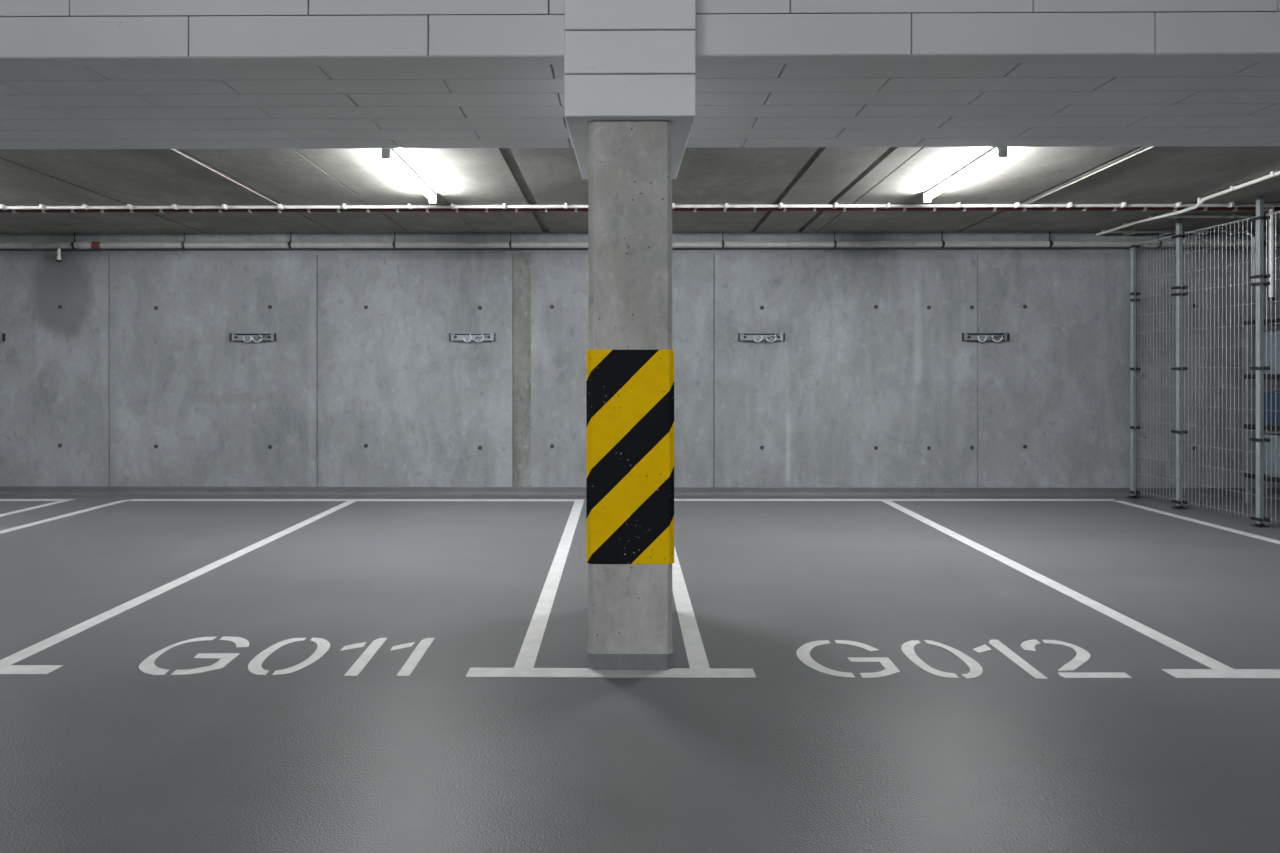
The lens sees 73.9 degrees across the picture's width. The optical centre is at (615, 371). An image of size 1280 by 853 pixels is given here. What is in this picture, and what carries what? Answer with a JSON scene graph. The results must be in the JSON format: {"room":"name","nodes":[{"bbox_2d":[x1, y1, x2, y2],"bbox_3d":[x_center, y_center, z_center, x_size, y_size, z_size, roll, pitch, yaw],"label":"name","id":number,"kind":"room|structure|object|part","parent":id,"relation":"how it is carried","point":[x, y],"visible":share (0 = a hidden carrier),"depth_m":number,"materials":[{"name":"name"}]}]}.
{"room":"parking garage","nodes":[
{"label":"parking garage","id":0,"kind":"room"},
{"bbox_2d":[0,496,1279,852],"bbox_3d":[-2.009,1.525,-0.981,28.000,0.200,22.000,0,0,1],"label":"floor","id":1,"kind":"structure","parent":0,"point":[100,753],"depth_m":3.75,"materials":[{"name":"grey concrete"}]},
{"bbox_2d":[0,665,62,673],"bbox_3d":[-2.993,1.424,4.067,0.618,0.002,0.121,0,0,1],"label":"parking line","id":2,"kind":"object","parent":1,"relation":"on","point":[11,669],"visible":1,"depth_m":4.07,"materials":[{"name":"white paint"}]},
{"bbox_2d":[0,501,65,516],"bbox_3d":[-6.117,1.424,6.673,0.100,0.002,5.430,0,0,0],"label":"parking line","id":3,"kind":"object","parent":1,"relation":"on","point":[56,502],"visible":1,"depth_m":8.86,"materials":[{"name":"white paint"}]},
{"bbox_2d":[0,499,74,500],"bbox_3d":[-8.480,1.424,9.463,4.861,0.002,0.123,0,0,0],"label":"parking line","id":4,"kind":"object","parent":1,"relation":"on","point":[0,499],"visible":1,"depth_m":9.48,"materials":[{"name":"white paint"}]},
{"bbox_2d":[0,501,124,533],"bbox_3d":[-5.479,1.424,6.675,0.100,0.002,5.445,0,0,1],"label":"parking line","id":5,"kind":"object","parent":1,"relation":"on","point":[116,502],"visible":1,"depth_m":8.31,"materials":[{"name":"white paint"}]},
{"bbox_2d":[0,501,355,665],"bbox_3d":[-2.953,1.424,6.751,0.102,0.002,5.276,0,0,1],"label":"parking line","id":6,"kind":"object","parent":1,"relation":"on","point":[16,657],"visible":1,"depth_m":5.34,"materials":[{"name":"white paint"}]},
{"bbox_2d":[139,636,434,675],"bbox_3d":[-1.651,1.424,4.277,1.371,0.002,0.583,0,0,1],"label":"parking number","id":7,"kind":"object","parent":1,"relation":"on","point":[147,666],"visible":1,"depth_m":4.25,"materials":[{"name":"white paint"}]},
{"bbox_2d":[121,499,583,500],"bbox_3d":[-2.924,1.424,9.449,5.143,0.002,0.123,0,0,0],"label":"parking line","id":8,"kind":"object","parent":1,"relation":"on","point":[130,499],"visible":1,"depth_m":9.41,"materials":[{"name":"white paint"}]},
{"bbox_2d":[514,501,583,667],"bbox_3d":[-0.426,1.424,6.732,0.107,0.002,5.285,0,0,1],"label":"parking line","id":9,"kind":"object","parent":1,"relation":"on","point":[527,656],"visible":1,"depth_m":5.32,"materials":[{"name":"white paint"}]},
{"bbox_2d":[466,668,756,677],"bbox_3d":[-0.023,1.424,4.024,1.357,0.002,0.120,0,0,1],"label":"parking line","id":10,"kind":"object","parent":1,"relation":"on","point":[473,672],"visible":1,"depth_m":4.01,"materials":[{"name":"white paint"}]},
{"bbox_2d":[564,0,695,669],"bbox_3d":[0.072,-0.375,4.660,0.619,3.600,1.320,0,0,1],"label":"concrete column","id":11,"kind":"structure","parent":1,"relation":"on","point":[630,65],"depth_m":4.06,"materials":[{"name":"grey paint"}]},
{"bbox_3d":[0.074,0.406,4.609,0.422,1.025,1.098,0,0,1],"label":"hazard panel","id":12,"kind":"part","parent":11,"relation":"part of","materials":[{"name":"yellow paint"}]},
{"bbox_2d":[672,546,709,667],"bbox_3d":[0.426,1.424,6.739,0.100,0.002,5.315,0,0,1],"label":"parking line","id":13,"kind":"object","parent":1,"relation":"on","point":[696,655],"visible":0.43,"depth_m":4.85,"materials":[{"name":"white paint"}]},
{"bbox_2d":[674,499,1113,500],"bbox_3d":[2.991,1.424,9.460,5.179,0.002,0.123,0,0,0],"label":"parking line","id":14,"kind":"object","parent":1,"relation":"on","point":[674,499],"visible":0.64,"depth_m":9.48,"materials":[{"name":"white paint"}]},
{"bbox_2d":[796,639,1131,678],"bbox_3d":[1.659,1.424,4.237,1.505,0.002,0.581,0,0,1],"label":"parking number","id":15,"kind":"object","parent":1,"relation":"on","point":[803,653],"visible":1,"depth_m":4.19,"materials":[{"name":"white paint"}]},
{"bbox_2d":[882,501,1234,669],"bbox_3d":[2.947,1.424,6.730,0.105,0.002,5.345,0,0,1],"label":"parking line","id":16,"kind":"object","parent":1,"relation":"on","point":[1197,656],"visible":1,"depth_m":5.29,"materials":[{"name":"white paint"}]},
{"bbox_2d":[1115,501,1279,543],"bbox_3d":[5.540,1.424,6.273,0.100,0.002,6.251,0,0,0],"label":"parking line","id":17,"kind":"object","parent":1,"relation":"on","point":[1123,502],"visible":1,"depth_m":7.98,"materials":[{"name":"white paint"}]},
{"bbox_2d":[1128,196,1279,526],"bbox_3d":[5.944,-0.116,7.675,0.101,3.078,3.966,0,0,-3],"label":"fence","id":18,"kind":"object","parent":1,"relation":"on","point":[1259,217],"depth_m":8.43,"materials":[{"name":"grey metal"}]},
{"bbox_3d":[5.841,-0.009,9.605,0.045,2.852,0.045,0,0,-3],"label":"post","id":19,"kind":"part","parent":18,"relation":"part of","materials":[{"name":"grey metal"}]},
{"bbox_3d":[5.841,1.409,9.605,0.100,0.028,0.100,0,0,-3],"label":"foot plate","id":20,"kind":"part","parent":18,"relation":"part of","materials":[{"name":"black plastic"}]},
{"bbox_3d":[5.897,-0.038,9.242,0.013,2.826,0.664,0,0,-3],"label":"panel","id":21,"kind":"part","parent":18,"relation":"part of","materials":[{"name":"metal"}]},
{"bbox_3d":[5.880,-0.092,8.876,0.045,3.018,0.045,0,0,-3],"label":"post","id":22,"kind":"part","parent":18,"relation":"part of","materials":[{"name":"grey metal"}]},
{"bbox_3d":[5.880,1.409,8.876,0.100,0.028,0.100,0,0,-3],"label":"foot plate","id":23,"kind":"part","parent":18,"relation":"part of","materials":[{"name":"black plastic"}]},
{"bbox_3d":[5.944,-0.038,8.359,0.013,2.826,0.974,0,0,-3],"label":"panel","id":24,"kind":"part","parent":18,"relation":"part of","materials":[{"name":"metal"}]},
{"bbox_3d":[5.936,-0.101,7.837,0.045,3.036,0.045,0,0,-3],"label":"post","id":25,"kind":"part","parent":18,"relation":"part of","materials":[{"name":"grey metal"}]},
{"bbox_3d":[5.936,1.409,7.837,0.100,0.028,0.100,0,0,-3],"label":"foot plate","id":26,"kind":"part","parent":18,"relation":"part of","materials":[{"name":"black plastic"}]},
{"bbox_3d":[5.999,-0.038,7.320,0.013,2.826,0.974,0,0,-3],"label":"panel","id":27,"kind":"part","parent":18,"relation":"part of","materials":[{"name":"metal"}]},
{"bbox_2d":[1161,669,1279,677],"bbox_3d":[2.920,1.424,4.013,0.617,0.002,0.117,0,0,1],"label":"parking line","id":28,"kind":"object","parent":1,"relation":"on","point":[1178,673],"visible":1,"depth_m":4.01,"materials":[{"name":"white paint"}]},
{"bbox_2d":[1244,317,1279,502],"bbox_3d":[7.465,0.415,8.954,1.260,2.020,0.600,0,0,1],"label":"storage rack","id":29,"kind":"object","parent":1,"relation":"on","point":[1276,321],"visible":0.8,"depth_m":9.22,"materials":[{"name":"grey metal"}]},
{"bbox_2d":[1244,318,1279,325],"bbox_3d":[7.465,-0.530,8.954,1.260,0.050,0.600,0,0,1],"label":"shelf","id":30,"kind":"object","parent":29,"relation":"attached to","point":[1276,321],"depth_m":9.04,"materials":[{"name":"black metal"}]},
{"bbox_2d":[1244,374,1279,378],"bbox_3d":[7.465,0.050,8.954,1.260,0.050,0.600,0,0,1],"label":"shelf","id":31,"kind":"object","parent":29,"relation":"attached to","point":[1274,376],"depth_m":8.93,"materials":[{"name":"black metal"}]},
{"bbox_2d":[1244,424,1279,431],"bbox_3d":[7.465,0.590,8.954,1.260,0.050,0.600,0,0,1],"label":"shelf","id":32,"kind":"object","parent":29,"relation":"attached to","point":[1274,428],"depth_m":8.96,"materials":[{"name":"black metal"}]},
{"bbox_2d":[1244,473,1279,482],"bbox_3d":[7.465,1.120,8.954,1.260,0.050,0.600,0,0,1],"label":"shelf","id":33,"kind":"object","parent":29,"relation":"attached to","point":[1276,479],"depth_m":8.96,"materials":[{"name":"black metal"}]},
{"bbox_2d":[1264,331,1279,373],"bbox_3d":[7.175,-0.201,8.937,0.504,0.450,0.474,0,0,1],"label":"crate","id":34,"kind":"object","parent":29,"relation":"on","point":[1275,335],"visible":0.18,"depth_m":8.97,"materials":[{"name":"grey plastic"}]},
{"bbox_3d":[7.175,-0.406,8.937,0.504,0.040,0.474,0,0,1],"label":"lid","id":35,"kind":"part","parent":34,"relation":"part of","materials":[{"name":"grey plastic"}]},
{"bbox_2d":[1264,434,1279,476],"bbox_3d":[7.175,0.879,8.937,0.524,0.430,0.474,0,0,1],"label":"crate","id":36,"kind":"object","parent":29,"relation":"on","point":[1275,437],"visible":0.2,"depth_m":8.95,"materials":[{"name":"grey plastic"}]},
{"bbox_3d":[7.175,0.684,8.937,0.524,0.040,0.474,0,0,1],"label":"lid","id":37,"kind":"part","parent":36,"relation":"part of","materials":[{"name":"white plastic"}]},
{"bbox_2d":[1264,392,1279,425],"bbox_3d":[7.175,0.389,8.937,0.524,0.350,0.474,0,0,1],"label":"crate","id":38,"kind":"object","parent":29,"relation":"on","point":[1275,395],"visible":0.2,"depth_m":8.95,"materials":[{"name":"blue plastic"}]},
{"bbox_3d":[7.175,0.234,8.937,0.524,0.040,0.474,0,0,1],"label":"lid","id":39,"kind":"part","parent":38,"relation":"part of","materials":[{"name":"blue plastic"}]},
{"bbox_2d":[0,229,1279,487],"bbox_3d":[-1.906,-0.225,9.876,28.000,3.300,0.226,0,0,1],"label":"wall","id":40,"kind":"structure","parent":0,"point":[119,366],"depth_m":9.76,"materials":[{"name":"concrete"}]},
{"bbox_2d":[0,333,4,340],"bbox_3d":[-7.317,-0.392,9.788,0.528,0.106,0.061,0,0,1],"label":"wall bracket","id":41,"kind":"object","parent":40,"relation":"attached to","point":[2,335],"visible":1,"depth_m":9.80,"materials":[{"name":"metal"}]},
{"bbox_2d":[229,333,275,341],"bbox_3d":[-4.176,-0.392,9.759,0.528,0.106,0.061,0,0,1],"label":"wall bracket","id":42,"kind":"object","parent":40,"relation":"attached to","point":[247,337],"visible":1,"depth_m":9.77,"materials":[{"name":"metal"}]},
{"bbox_2d":[449,333,494,341],"bbox_3d":[-1.650,-0.392,9.735,0.528,0.106,0.061,0,0,1],"label":"wall bracket","id":43,"kind":"object","parent":40,"relation":"attached to","point":[467,337],"visible":1,"depth_m":9.75,"materials":[{"name":"metal"}]},
{"bbox_2d":[0,486,1279,497],"bbox_3d":[-1.908,1.373,9.734,27.800,0.105,0.090,0,0,1],"label":"baseboard","id":44,"kind":"structure","parent":40,"relation":"attached to","point":[80,491],"depth_m":9.72,"materials":[{"name":"grey paint"}]},
{"bbox_2d":[0,231,1279,261],"bbox_3d":[-0.408,-1.431,9.680,23.000,0.345,0.146,0,0,1],"label":"drain pipe","id":45,"kind":"object","parent":40,"relation":"attached to","point":[510,244],"visible":0.91,"depth_m":9.63,"materials":[{"name":"grey plastic"}]},
{"bbox_2d":[56,248,61,261],"bbox_3d":[-6.368,-1.343,9.716,0.060,0.170,0.060,0,0,1],"label":"outlet","id":46,"kind":"object","parent":45,"relation":"attached to","point":[58,249],"depth_m":9.70,"materials":[{"name":"grey plastic"}]},
{"bbox_2d":[738,333,784,341],"bbox_3d":[1.666,-0.392,9.703,0.528,0.106,0.061,0,0,1],"label":"wall bracket","id":47,"kind":"object","parent":40,"relation":"attached to","point":[757,337],"visible":1,"depth_m":9.71,"materials":[{"name":"metal"}]},
{"bbox_2d":[962,333,1008,341],"bbox_3d":[4.215,-0.392,9.679,0.528,0.106,0.062,0,0,1],"label":"wall bracket","id":48,"kind":"object","parent":40,"relation":"attached to","point":[982,337],"visible":1,"depth_m":9.69,"materials":[{"name":"metal"}]},
{"bbox_2d":[1109,229,1255,282],"bbox_3d":[6.337,-1.284,9.594,1.650,0.619,0.177,0,0,1],"label":"cable conduit","id":49,"kind":"object","parent":40,"relation":"attached to","point":[1169,231],"visible":0.82,"depth_m":9.51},
{"bbox_2d":[0,144,1279,233],"bbox_3d":[-2.010,-1.931,-0.991,28.000,0.688,21.980,0,0,1],"label":"ceiling","id":50,"kind":"structure","parent":0,"point":[1158,174],"depth_m":7.40,"materials":[{"name":"concrete"}]},
{"bbox_2d":[172,149,277,204],"bbox_3d":[-3.268,-1.631,7.112,0.012,0.050,2.182,0,0,1],"label":"cable conduit","id":51,"kind":"object","parent":50,"relation":"attached to","point":[172,149],"visible":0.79,"depth_m":7.03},
{"bbox_2d":[381,148,436,203],"bbox_3d":[-1.667,-1.593,6.950,0.068,0.106,1.552,0,-1,1],"label":"light","id":52,"kind":"object","parent":50,"relation":"attached to","point":[386,153],"visible":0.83,"depth_m":6.76,"materials":[{"name":"white plastic"}]},
{"bbox_2d":[0,0,1279,148],"bbox_3d":[-1.951,-1.876,5.133,28.000,0.598,1.749,0,0,1],"label":"ceiling beam","id":53,"kind":"structure","parent":50,"relation":"attached to","point":[75,74],"depth_m":4.45,"materials":[{"name":"grey concrete"}]},
{"bbox_2d":[0,202,1279,209],"bbox_3d":[-0.172,-1.597,8.180,23.500,0.043,0.065,0,0,1],"label":"pipe","id":54,"kind":"object","parent":50,"relation":"attached to","point":[1070,204],"visible":0.95,"depth_m":8.17,"materials":[{"name":"white metal"}]},
{"bbox_2d":[0,207,1279,212],"bbox_3d":[-0.171,-1.595,8.357,23.500,0.040,0.050,0,0,1],"label":"pipe","id":55,"kind":"object","parent":50,"relation":"attached to","point":[962,209],"visible":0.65,"depth_m":8.36,"materials":[{"name":"metal"}]},
{"bbox_2d":[923,147,1007,202],"bbox_3d":[2.801,-1.593,6.908,0.068,0.106,1.552,0,-1,1],"label":"light","id":56,"kind":"object","parent":50,"relation":"attached to","point":[985,159],"visible":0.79,"depth_m":6.75,"materials":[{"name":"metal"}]},
{"bbox_2d":[1027,146,1154,203],"bbox_3d":[3.927,-1.631,7.044,0.012,0.050,2.182,0,0,1],"label":"cable conduit","id":57,"kind":"object","parent":50,"relation":"attached to","point":[1151,146],"visible":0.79,"depth_m":6.96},
{"bbox_2d":[1096,171,1279,235],"bbox_3d":[5.434,-1.592,7.811,0.088,0.112,3.747,0,0,2],"label":"cable conduit","id":58,"kind":"object","parent":50,"relation":"attached to","point":[1200,201],"visible":1,"depth_m":7.93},
{"bbox_2d":[1154,214,1279,217],"bbox_3d":[7.040,-1.589,8.653,3.085,0.040,0.040,0,0,1],"label":"cable conduit","id":59,"kind":"object","parent":50,"relation":"attached to","point":[1177,215],"visible":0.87,"depth_m":8.65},
{"bbox_2d":[1268,207,1274,300],"bbox_3d":[6.354,-1.156,8.240,0.052,0.922,0.051,0,0,1],"label":"fluorescent light fixture","id":60,"kind":"object","parent":50,"relation":"attached to","point":[1271,209],"visible":0.78,"depth_m":8.22,"materials":[{"name":"white plastic"}]}
]}

